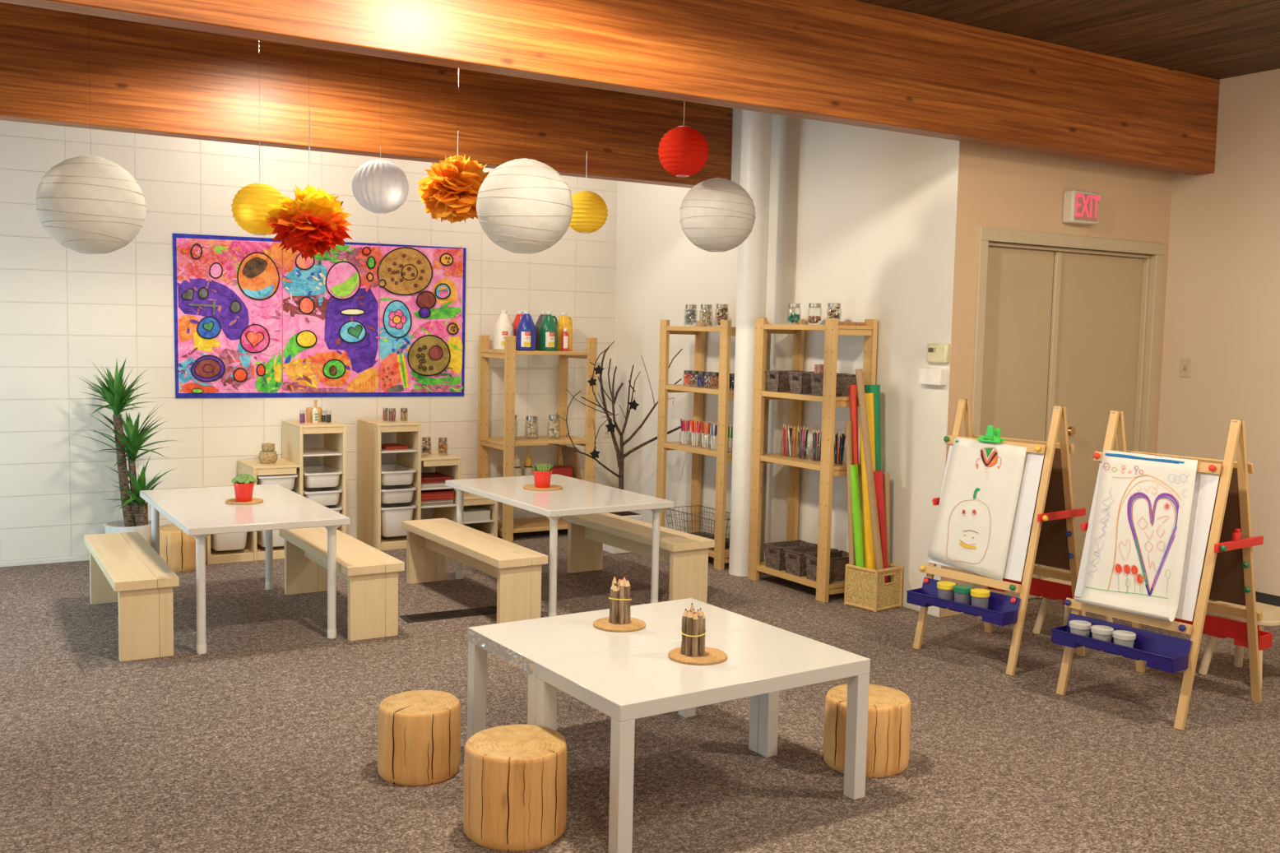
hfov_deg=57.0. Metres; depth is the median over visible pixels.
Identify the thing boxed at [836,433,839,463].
pencil
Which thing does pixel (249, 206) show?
paper lantern
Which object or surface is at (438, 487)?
shelf
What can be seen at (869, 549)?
paper roll
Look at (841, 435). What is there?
pencil
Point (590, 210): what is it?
paper lantern
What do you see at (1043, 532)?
easel
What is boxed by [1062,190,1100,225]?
exit sign
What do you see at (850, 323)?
wood block
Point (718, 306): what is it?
glass jar
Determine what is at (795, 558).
woven basket
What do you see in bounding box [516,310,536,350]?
jug
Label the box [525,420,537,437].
seashells
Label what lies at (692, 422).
marker
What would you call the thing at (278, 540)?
storage bin
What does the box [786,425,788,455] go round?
pencil
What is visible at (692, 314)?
pebbles
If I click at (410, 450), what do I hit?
shelf
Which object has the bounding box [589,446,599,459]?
star ornament
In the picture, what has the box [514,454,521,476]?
glue bottle
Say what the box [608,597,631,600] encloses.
rubber band
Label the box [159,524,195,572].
stool
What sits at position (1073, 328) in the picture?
door
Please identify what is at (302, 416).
sun glitter
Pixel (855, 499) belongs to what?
paper roll
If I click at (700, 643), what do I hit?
pencil
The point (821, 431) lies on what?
pencil
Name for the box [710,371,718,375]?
glass jar
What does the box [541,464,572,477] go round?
box
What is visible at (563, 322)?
jug
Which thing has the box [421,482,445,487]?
pile
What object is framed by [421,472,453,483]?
pile
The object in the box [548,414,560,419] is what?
glass jar
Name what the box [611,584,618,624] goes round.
pencil
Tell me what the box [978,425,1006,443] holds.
clip
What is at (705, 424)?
marker
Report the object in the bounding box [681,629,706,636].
rubber band
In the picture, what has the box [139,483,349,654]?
table
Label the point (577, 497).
table
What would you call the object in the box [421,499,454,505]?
pile
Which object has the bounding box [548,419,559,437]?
seashells
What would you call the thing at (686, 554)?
bench
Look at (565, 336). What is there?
paint bottle
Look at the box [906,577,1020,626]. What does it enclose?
paint tray
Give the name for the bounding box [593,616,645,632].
mat
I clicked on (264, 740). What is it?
floor
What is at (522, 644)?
table
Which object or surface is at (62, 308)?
wall
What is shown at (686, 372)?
glass jar
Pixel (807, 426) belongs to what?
pencil
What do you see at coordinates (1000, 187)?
wall
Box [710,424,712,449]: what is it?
marker
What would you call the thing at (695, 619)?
pencil
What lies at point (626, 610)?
pencil
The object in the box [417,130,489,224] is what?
pompom
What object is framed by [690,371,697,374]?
glass jar
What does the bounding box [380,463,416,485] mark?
storage bin
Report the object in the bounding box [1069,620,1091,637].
cup
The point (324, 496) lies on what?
storage bin
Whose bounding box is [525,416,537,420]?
glass jar
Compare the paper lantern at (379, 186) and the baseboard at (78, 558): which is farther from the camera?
the baseboard at (78, 558)
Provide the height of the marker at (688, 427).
0.173 m
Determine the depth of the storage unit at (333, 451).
7.93 m
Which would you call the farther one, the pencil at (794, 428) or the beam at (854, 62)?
the pencil at (794, 428)
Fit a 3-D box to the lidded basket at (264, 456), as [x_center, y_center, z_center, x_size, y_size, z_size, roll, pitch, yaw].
[-2.504,0.203,7.940,0.126,0.084,0.126,-2,5,-32]
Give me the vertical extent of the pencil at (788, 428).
0.178 m
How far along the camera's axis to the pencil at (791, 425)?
7.40 m
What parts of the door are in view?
knob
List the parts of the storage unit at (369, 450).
panel, panel, rail, panel, rail, panel, rail, panel, panel, panel, panel, rail, panel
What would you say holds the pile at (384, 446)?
on the storage unit at (369, 450)
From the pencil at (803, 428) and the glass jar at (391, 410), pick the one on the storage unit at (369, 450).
the glass jar at (391, 410)
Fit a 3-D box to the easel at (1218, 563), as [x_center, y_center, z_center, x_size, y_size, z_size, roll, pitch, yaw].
[2.297,0.575,5.145,0.787,1.254,0.652,-2,6,-37]
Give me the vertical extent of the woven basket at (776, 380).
0.128 m
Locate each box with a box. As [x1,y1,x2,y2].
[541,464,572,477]
[814,364,823,372]
[918,367,946,385]
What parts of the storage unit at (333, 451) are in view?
panel, panel, rail, panel, panel, rail, panel, rail, panel, panel, rail, panel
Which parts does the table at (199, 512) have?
leg, leg, leg, leg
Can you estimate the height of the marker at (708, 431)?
0.171 m
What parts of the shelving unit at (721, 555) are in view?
post, post, post, post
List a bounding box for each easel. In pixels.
[906,398,1085,676]
[1051,410,1273,730]
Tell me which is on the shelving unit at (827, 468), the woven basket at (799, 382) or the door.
the woven basket at (799, 382)
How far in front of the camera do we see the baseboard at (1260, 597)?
6.92 m
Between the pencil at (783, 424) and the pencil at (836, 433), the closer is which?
the pencil at (836, 433)
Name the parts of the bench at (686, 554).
panel, panel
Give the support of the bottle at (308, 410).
on the storage unit at (333, 451)
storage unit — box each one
[205,419,346,565]
[357,418,497,551]
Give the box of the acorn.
[827,306,839,321]
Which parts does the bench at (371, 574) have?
panel, panel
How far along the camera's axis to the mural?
8.31 m
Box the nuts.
[716,308,728,325]
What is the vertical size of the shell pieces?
0.118 m
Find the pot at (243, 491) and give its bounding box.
[232,482,254,501]
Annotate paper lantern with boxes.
[35,154,146,254]
[231,139,284,235]
[352,145,408,213]
[476,157,573,254]
[569,151,607,233]
[657,107,709,176]
[679,177,755,251]
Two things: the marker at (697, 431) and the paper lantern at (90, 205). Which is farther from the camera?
the marker at (697, 431)
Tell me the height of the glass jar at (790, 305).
0.129 m
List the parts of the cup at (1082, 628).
lid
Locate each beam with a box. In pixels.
[0,0,1219,175]
[0,2,732,188]
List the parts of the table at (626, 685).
leg, leg, leg, leg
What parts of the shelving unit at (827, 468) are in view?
post, post, post, post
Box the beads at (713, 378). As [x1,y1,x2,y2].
[709,375,718,387]
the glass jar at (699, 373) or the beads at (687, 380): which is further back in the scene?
the beads at (687, 380)
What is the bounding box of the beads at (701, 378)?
[696,374,705,386]
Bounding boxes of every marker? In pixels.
[681,421,682,444]
[682,419,684,444]
[684,420,686,444]
[686,419,690,444]
[691,422,693,445]
[692,420,694,445]
[694,422,695,445]
[695,422,699,445]
[697,421,701,445]
[701,422,704,447]
[703,421,704,441]
[704,424,706,447]
[706,422,710,447]
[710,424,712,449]
[713,425,716,449]
[714,423,717,448]
[727,426,729,451]
[729,427,732,451]
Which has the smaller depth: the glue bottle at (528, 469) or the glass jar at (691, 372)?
the glass jar at (691, 372)
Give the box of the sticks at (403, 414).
[400,411,407,420]
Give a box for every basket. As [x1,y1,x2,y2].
[258,450,278,463]
[261,442,274,450]
[665,505,730,550]
[763,539,817,570]
[765,370,805,392]
[783,545,838,576]
[787,371,838,394]
[804,550,848,582]
[808,373,857,395]
[844,563,903,612]
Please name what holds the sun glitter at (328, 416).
in the glass jar
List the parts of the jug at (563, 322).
handle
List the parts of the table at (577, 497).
leg, leg, leg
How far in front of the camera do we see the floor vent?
6.40 m
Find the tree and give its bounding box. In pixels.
[547,340,682,554]
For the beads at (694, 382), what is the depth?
8.10 m
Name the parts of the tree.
pot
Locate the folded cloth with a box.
[689,531,729,548]
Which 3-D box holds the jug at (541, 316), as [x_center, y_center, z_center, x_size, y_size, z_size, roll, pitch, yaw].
[-0.746,-0.734,9.053,0.146,0.294,0.146,-2,5,-32]
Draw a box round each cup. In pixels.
[936,580,955,601]
[953,584,972,604]
[970,588,990,608]
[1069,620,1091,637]
[1090,625,1113,642]
[1113,630,1136,648]
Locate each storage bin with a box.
[210,532,247,551]
[256,473,297,490]
[256,529,284,547]
[302,465,342,487]
[303,486,342,505]
[324,505,342,513]
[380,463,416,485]
[380,484,416,503]
[380,502,416,537]
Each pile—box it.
[380,443,408,449]
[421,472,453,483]
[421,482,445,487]
[421,488,454,500]
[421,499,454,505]
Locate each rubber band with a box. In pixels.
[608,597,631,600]
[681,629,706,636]
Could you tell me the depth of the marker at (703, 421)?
8.09 m
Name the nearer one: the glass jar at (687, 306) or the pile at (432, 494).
the glass jar at (687, 306)
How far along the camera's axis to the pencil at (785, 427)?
7.39 m
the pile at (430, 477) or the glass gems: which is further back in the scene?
the pile at (430, 477)
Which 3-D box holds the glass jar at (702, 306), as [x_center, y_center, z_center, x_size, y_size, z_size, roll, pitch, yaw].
[0.453,-0.761,8.078,0.092,0.151,0.091,-2,5,-32]
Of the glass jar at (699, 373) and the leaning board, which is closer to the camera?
the glass jar at (699, 373)
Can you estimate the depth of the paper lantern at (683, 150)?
6.10 m
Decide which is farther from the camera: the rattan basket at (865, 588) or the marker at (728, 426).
the marker at (728, 426)
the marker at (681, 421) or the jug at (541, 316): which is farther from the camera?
the jug at (541, 316)
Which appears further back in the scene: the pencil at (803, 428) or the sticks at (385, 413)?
the sticks at (385, 413)
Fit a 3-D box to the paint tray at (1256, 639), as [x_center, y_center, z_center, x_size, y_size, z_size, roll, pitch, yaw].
[2.549,0.891,5.365,0.140,0.115,0.584,-2,6,-37]
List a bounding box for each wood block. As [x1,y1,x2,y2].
[842,321,855,325]
[855,322,865,325]
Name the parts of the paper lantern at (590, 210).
lamp shade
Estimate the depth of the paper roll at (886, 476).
6.83 m
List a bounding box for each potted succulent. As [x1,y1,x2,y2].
[231,473,257,501]
[533,463,552,487]
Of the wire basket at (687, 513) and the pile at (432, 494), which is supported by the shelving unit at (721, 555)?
the wire basket at (687, 513)
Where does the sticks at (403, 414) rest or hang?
in the glass jar at (401, 409)
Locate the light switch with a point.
(1186, 363)
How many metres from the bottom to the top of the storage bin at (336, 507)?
0.210 m
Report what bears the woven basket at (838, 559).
on the shelving unit at (827, 468)
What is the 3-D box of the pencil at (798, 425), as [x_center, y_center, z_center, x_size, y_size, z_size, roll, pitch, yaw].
[0.979,0.088,7.361,0.022,0.196,0.008,2,5,11]
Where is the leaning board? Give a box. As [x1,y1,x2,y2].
[561,445,581,478]
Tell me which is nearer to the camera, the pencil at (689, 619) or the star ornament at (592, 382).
the pencil at (689, 619)
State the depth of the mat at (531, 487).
6.97 m
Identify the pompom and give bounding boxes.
[265,110,352,261]
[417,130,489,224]
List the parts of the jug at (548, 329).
handle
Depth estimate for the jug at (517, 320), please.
8.87 m
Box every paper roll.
[845,421,854,565]
[848,384,859,563]
[849,464,864,567]
[855,368,885,583]
[859,393,876,570]
[863,384,881,471]
[873,470,888,583]
[882,473,890,582]
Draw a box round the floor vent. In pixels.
[398,605,496,622]
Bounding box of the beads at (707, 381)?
[704,375,713,386]
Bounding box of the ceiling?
[857,0,1279,79]
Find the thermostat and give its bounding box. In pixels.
[926,343,950,363]
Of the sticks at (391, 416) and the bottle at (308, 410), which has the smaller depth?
the bottle at (308, 410)
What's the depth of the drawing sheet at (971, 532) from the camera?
5.77 m
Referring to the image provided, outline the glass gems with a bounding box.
[787,313,800,323]
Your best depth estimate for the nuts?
7.90 m
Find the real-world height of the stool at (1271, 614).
0.328 m
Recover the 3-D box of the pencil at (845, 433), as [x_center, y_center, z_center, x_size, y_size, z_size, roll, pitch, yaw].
[1.205,0.128,6.988,0.024,0.188,0.009,4,5,26]
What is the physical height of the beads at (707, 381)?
0.090 m
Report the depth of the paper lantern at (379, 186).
5.52 m
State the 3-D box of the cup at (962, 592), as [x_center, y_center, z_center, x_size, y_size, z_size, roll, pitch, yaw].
[1.554,0.821,5.681,0.090,0.100,0.090,-2,5,-32]
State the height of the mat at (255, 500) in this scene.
0.011 m
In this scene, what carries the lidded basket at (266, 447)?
on the lidded basket at (264, 456)
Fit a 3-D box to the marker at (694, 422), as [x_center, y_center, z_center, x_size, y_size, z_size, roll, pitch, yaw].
[0.379,0.052,8.149,0.011,0.164,0.020,1,5,-3]
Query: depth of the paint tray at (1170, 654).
4.91 m
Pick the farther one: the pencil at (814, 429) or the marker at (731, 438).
the marker at (731, 438)
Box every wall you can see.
[0,120,617,561]
[611,108,959,616]
[939,140,1173,616]
[1156,69,1279,596]
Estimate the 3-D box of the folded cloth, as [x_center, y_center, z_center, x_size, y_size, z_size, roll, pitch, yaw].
[0.480,0.786,8.173,0.200,0.045,0.400,-2,5,-32]
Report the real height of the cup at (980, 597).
0.100 m
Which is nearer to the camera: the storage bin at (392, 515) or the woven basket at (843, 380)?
the woven basket at (843, 380)
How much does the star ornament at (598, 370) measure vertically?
0.085 m
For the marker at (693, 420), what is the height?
0.174 m
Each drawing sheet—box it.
[927,436,1026,580]
[1074,449,1198,621]
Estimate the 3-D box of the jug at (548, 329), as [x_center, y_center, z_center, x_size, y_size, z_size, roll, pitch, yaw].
[-0.688,-0.718,8.877,0.151,0.294,0.148,-2,5,-32]
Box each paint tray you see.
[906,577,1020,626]
[987,575,1072,605]
[1051,612,1191,673]
[1173,612,1273,650]
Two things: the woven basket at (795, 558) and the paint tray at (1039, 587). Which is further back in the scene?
the woven basket at (795, 558)
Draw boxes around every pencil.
[608,582,614,622]
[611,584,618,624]
[612,575,616,585]
[616,584,619,623]
[618,578,624,625]
[623,579,629,624]
[626,579,630,622]
[680,608,688,654]
[685,609,692,656]
[691,612,699,657]
[697,607,703,655]
[702,611,705,653]
[782,429,783,454]
[783,423,784,455]
[784,426,786,455]
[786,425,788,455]
[788,425,790,455]
[788,425,792,455]
[788,427,791,456]
[793,427,795,456]
[794,425,798,456]
[797,430,800,458]
[800,427,802,458]
[802,428,804,458]
[803,426,807,458]
[812,430,815,459]
[814,429,816,457]
[814,430,817,460]
[816,429,819,460]
[818,431,821,460]
[834,432,836,463]
[836,430,838,461]
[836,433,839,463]
[838,433,841,463]
[839,435,842,463]
[840,431,844,463]
[841,432,845,463]
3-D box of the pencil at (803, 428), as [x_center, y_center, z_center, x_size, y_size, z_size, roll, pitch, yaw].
[1.005,0.097,7.255,0.009,0.196,0.016,2,5,10]
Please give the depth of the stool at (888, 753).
4.21 m
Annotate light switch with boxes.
[1180,357,1191,377]
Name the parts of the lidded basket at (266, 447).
lid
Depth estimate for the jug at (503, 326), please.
8.69 m
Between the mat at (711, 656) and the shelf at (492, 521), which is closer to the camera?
the mat at (711, 656)
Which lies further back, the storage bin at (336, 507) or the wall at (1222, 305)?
the storage bin at (336, 507)
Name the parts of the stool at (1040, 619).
leg, seat, leg, leg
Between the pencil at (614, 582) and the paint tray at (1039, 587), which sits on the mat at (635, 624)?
the pencil at (614, 582)
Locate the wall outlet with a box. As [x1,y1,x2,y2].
[602,423,610,437]
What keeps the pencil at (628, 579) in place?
on the mat at (635, 624)
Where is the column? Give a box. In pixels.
[728,109,771,576]
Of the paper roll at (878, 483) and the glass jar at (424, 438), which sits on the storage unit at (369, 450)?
the glass jar at (424, 438)
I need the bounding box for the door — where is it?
[960,227,1164,614]
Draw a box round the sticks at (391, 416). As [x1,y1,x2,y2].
[389,411,395,421]
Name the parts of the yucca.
stem, stem, stem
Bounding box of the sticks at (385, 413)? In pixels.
[383,411,387,420]
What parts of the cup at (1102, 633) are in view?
lid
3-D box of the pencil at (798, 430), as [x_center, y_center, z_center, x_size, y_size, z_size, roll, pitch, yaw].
[0.982,0.104,7.270,0.022,0.181,0.009,-2,5,-32]
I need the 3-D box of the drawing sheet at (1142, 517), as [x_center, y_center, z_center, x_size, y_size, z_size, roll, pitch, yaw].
[2.115,0.448,5.037,0.229,0.669,0.477,-2,6,-36]
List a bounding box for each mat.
[225,497,263,505]
[523,483,562,491]
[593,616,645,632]
[667,646,727,665]
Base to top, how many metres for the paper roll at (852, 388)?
1.262 m
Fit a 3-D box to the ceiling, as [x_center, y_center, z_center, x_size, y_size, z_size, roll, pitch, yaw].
[0.875,-1.933,3.839,8.800,0.100,11.109,-2,5,-32]
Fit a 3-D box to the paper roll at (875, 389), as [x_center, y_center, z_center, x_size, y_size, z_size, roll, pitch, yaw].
[1.361,0.390,6.880,0.152,1.266,0.103,2,5,14]
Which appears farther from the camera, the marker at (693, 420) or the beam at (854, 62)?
the marker at (693, 420)
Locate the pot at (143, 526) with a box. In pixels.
[103,519,151,546]
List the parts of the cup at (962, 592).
lid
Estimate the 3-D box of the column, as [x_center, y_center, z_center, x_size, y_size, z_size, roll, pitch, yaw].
[0.709,-0.609,7.564,0.190,3.149,0.190,-2,5,-32]
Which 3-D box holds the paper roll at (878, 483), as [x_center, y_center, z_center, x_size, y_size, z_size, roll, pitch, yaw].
[1.396,0.642,6.807,0.122,0.776,0.049,1,5,-5]
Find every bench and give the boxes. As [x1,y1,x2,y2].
[83,531,179,661]
[278,526,404,640]
[401,518,547,623]
[562,512,714,602]
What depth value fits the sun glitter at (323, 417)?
8.13 m
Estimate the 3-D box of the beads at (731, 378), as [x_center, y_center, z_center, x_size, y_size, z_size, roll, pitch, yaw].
[0.605,-0.289,7.738,0.069,0.089,0.068,-2,5,-32]
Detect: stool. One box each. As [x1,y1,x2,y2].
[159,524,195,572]
[377,690,459,785]
[463,724,566,852]
[823,684,910,778]
[1032,577,1113,634]
[1198,601,1279,689]
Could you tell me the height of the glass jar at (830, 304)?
0.129 m
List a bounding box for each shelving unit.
[477,334,597,541]
[656,320,768,570]
[747,318,877,602]
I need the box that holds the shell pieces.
[700,308,711,325]
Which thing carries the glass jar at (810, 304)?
on the shelving unit at (827, 468)
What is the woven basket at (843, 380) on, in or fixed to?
on the shelving unit at (827, 468)
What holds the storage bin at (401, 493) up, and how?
in the storage unit at (369, 450)
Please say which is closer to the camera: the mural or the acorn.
the acorn
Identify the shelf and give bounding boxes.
[302,447,342,456]
[380,448,417,453]
[421,486,453,490]
[421,503,456,508]
[463,519,494,524]
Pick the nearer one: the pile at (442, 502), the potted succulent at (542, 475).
the potted succulent at (542, 475)
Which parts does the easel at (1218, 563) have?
knob, leg, knob, leg, knob, leg, knob, knob, knob, knob, leg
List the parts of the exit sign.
plate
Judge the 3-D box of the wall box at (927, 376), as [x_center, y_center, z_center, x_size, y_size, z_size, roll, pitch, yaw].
[1.631,-0.278,6.575,0.050,0.090,0.165,-2,5,-32]
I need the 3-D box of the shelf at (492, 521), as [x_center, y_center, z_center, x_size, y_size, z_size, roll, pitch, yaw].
[-1.293,0.680,8.760,0.268,0.012,0.423,-2,5,-32]
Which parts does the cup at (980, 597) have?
lid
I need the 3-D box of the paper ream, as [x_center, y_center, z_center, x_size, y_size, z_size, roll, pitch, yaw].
[-1.284,0.641,8.742,0.235,0.069,0.335,-2,5,-32]
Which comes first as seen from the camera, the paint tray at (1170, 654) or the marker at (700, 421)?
the paint tray at (1170, 654)
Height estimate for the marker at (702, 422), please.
0.176 m
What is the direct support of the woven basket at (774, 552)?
on the shelving unit at (827, 468)
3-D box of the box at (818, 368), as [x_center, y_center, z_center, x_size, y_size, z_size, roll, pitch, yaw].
[1.099,-0.295,7.221,0.040,0.170,0.060,5,6,41]
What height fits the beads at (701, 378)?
0.092 m
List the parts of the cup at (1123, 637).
lid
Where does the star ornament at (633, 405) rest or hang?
hanging from the tree
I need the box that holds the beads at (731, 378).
[729,376,734,389]
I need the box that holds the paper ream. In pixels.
[463,505,490,521]
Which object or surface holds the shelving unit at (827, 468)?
on the floor
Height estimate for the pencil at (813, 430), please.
0.184 m
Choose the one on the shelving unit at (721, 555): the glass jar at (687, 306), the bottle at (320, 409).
the glass jar at (687, 306)
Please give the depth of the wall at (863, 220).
7.41 m
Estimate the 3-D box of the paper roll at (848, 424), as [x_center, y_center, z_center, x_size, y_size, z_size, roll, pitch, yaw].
[1.223,0.496,6.841,0.036,1.053,0.118,-3,6,-40]
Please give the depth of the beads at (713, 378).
7.88 m
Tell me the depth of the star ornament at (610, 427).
8.20 m
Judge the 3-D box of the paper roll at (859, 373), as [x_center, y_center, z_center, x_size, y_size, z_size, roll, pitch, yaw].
[1.322,0.353,6.733,0.244,1.362,0.042,0,5,-9]
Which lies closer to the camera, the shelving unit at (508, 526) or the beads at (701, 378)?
the beads at (701, 378)
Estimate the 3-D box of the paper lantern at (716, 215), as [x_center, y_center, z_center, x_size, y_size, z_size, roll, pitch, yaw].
[0.429,-1.523,6.367,0.412,1.145,0.415,1,5,2]
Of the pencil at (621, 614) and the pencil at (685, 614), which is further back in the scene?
the pencil at (621, 614)
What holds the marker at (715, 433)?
in the glass jar
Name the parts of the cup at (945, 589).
lid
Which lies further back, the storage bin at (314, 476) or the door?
the storage bin at (314, 476)
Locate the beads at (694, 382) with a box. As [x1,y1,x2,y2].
[690,374,698,385]
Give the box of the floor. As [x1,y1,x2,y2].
[0,528,1279,852]
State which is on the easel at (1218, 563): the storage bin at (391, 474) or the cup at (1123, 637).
the cup at (1123, 637)
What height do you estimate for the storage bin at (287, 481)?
0.100 m
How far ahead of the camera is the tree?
8.29 m
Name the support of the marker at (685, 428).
in the glass jar
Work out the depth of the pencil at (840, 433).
7.01 m
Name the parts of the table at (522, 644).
leg, leg, leg, leg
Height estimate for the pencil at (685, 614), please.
0.156 m
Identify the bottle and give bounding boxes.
[306,407,312,422]
[311,399,319,422]
[317,407,322,422]
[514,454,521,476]
[523,445,533,476]
[561,327,569,351]
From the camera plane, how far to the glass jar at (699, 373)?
8.00 m
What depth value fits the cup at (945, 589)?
5.72 m
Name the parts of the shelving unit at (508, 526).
post, post, post, post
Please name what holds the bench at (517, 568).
on the floor
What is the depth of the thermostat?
6.52 m
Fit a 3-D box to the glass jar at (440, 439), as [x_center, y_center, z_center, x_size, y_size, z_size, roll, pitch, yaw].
[-1.432,0.144,8.560,0.072,0.126,0.071,-2,5,-32]
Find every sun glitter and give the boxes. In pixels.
[299,413,305,422]
[321,415,325,422]
[326,414,330,422]
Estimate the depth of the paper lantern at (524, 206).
5.31 m
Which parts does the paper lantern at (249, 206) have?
lamp shade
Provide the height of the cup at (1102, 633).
0.074 m
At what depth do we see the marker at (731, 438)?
7.81 m
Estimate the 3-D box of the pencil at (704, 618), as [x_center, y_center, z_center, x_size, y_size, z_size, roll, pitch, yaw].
[0.209,0.690,3.950,0.022,0.144,0.022,-2,5,-32]
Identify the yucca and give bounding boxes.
[74,357,176,546]
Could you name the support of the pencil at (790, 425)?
in the glass jar
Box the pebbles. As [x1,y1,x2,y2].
[685,308,695,324]
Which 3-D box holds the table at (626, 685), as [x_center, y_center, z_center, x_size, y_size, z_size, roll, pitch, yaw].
[0.213,1.015,3.929,1.000,0.480,0.513,-2,6,-34]
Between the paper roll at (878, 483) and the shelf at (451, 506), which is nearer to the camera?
the paper roll at (878, 483)
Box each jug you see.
[493,310,514,350]
[511,310,523,350]
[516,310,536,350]
[534,311,545,350]
[537,311,557,351]
[557,312,572,350]
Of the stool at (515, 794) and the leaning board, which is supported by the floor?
the stool at (515, 794)
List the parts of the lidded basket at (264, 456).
lid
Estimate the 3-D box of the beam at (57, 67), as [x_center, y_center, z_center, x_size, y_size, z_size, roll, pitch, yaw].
[-1.986,-1.878,6.648,6.061,0.589,0.160,-2,5,-32]
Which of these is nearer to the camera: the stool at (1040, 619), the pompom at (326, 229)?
the pompom at (326, 229)
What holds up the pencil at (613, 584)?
on the mat at (635, 624)
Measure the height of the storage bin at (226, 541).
0.205 m
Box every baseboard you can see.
[0,535,357,566]
[1210,591,1279,607]
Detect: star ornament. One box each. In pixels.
[587,374,597,386]
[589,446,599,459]
[593,362,603,375]
[605,419,616,431]
[628,397,639,410]
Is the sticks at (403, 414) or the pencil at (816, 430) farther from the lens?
the sticks at (403, 414)
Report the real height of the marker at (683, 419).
0.171 m
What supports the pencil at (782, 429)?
in the glass jar
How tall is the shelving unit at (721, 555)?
1.645 m
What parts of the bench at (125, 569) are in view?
panel, panel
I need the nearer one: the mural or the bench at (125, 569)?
the bench at (125, 569)
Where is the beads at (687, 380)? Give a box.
[683,373,692,385]
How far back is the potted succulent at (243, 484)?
6.17 m
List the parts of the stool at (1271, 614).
leg, leg, seat, leg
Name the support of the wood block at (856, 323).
on the shelving unit at (827, 468)
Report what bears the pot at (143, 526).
on the floor
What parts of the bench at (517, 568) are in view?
panel, panel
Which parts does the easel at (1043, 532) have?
knob, knob, leg, knob, leg, knob, knob, leg, knob, knob, knob, knob, leg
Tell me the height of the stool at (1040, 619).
0.278 m
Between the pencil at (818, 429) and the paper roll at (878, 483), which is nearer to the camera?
the paper roll at (878, 483)
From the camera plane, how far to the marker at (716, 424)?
7.99 m
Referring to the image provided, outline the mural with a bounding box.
[172,233,466,398]
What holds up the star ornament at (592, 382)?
hanging from the tree
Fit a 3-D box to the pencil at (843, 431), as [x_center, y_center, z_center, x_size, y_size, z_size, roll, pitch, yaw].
[1.198,0.122,6.980,0.017,0.200,0.009,2,5,9]
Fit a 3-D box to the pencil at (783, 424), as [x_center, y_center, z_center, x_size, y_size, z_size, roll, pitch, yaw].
[0.903,0.082,7.402,0.015,0.198,0.009,1,5,-1]
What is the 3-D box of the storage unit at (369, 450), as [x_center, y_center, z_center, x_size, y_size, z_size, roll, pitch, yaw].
[-1.542,0.395,8.584,0.909,0.884,0.455,-2,5,-32]
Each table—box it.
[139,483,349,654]
[445,473,673,616]
[467,598,771,752]
[535,626,870,852]
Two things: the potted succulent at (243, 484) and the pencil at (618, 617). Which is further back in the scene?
the potted succulent at (243, 484)
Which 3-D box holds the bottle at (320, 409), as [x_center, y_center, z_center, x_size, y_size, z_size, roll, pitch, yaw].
[-2.225,-0.084,8.167,0.048,0.100,0.048,-2,5,-32]

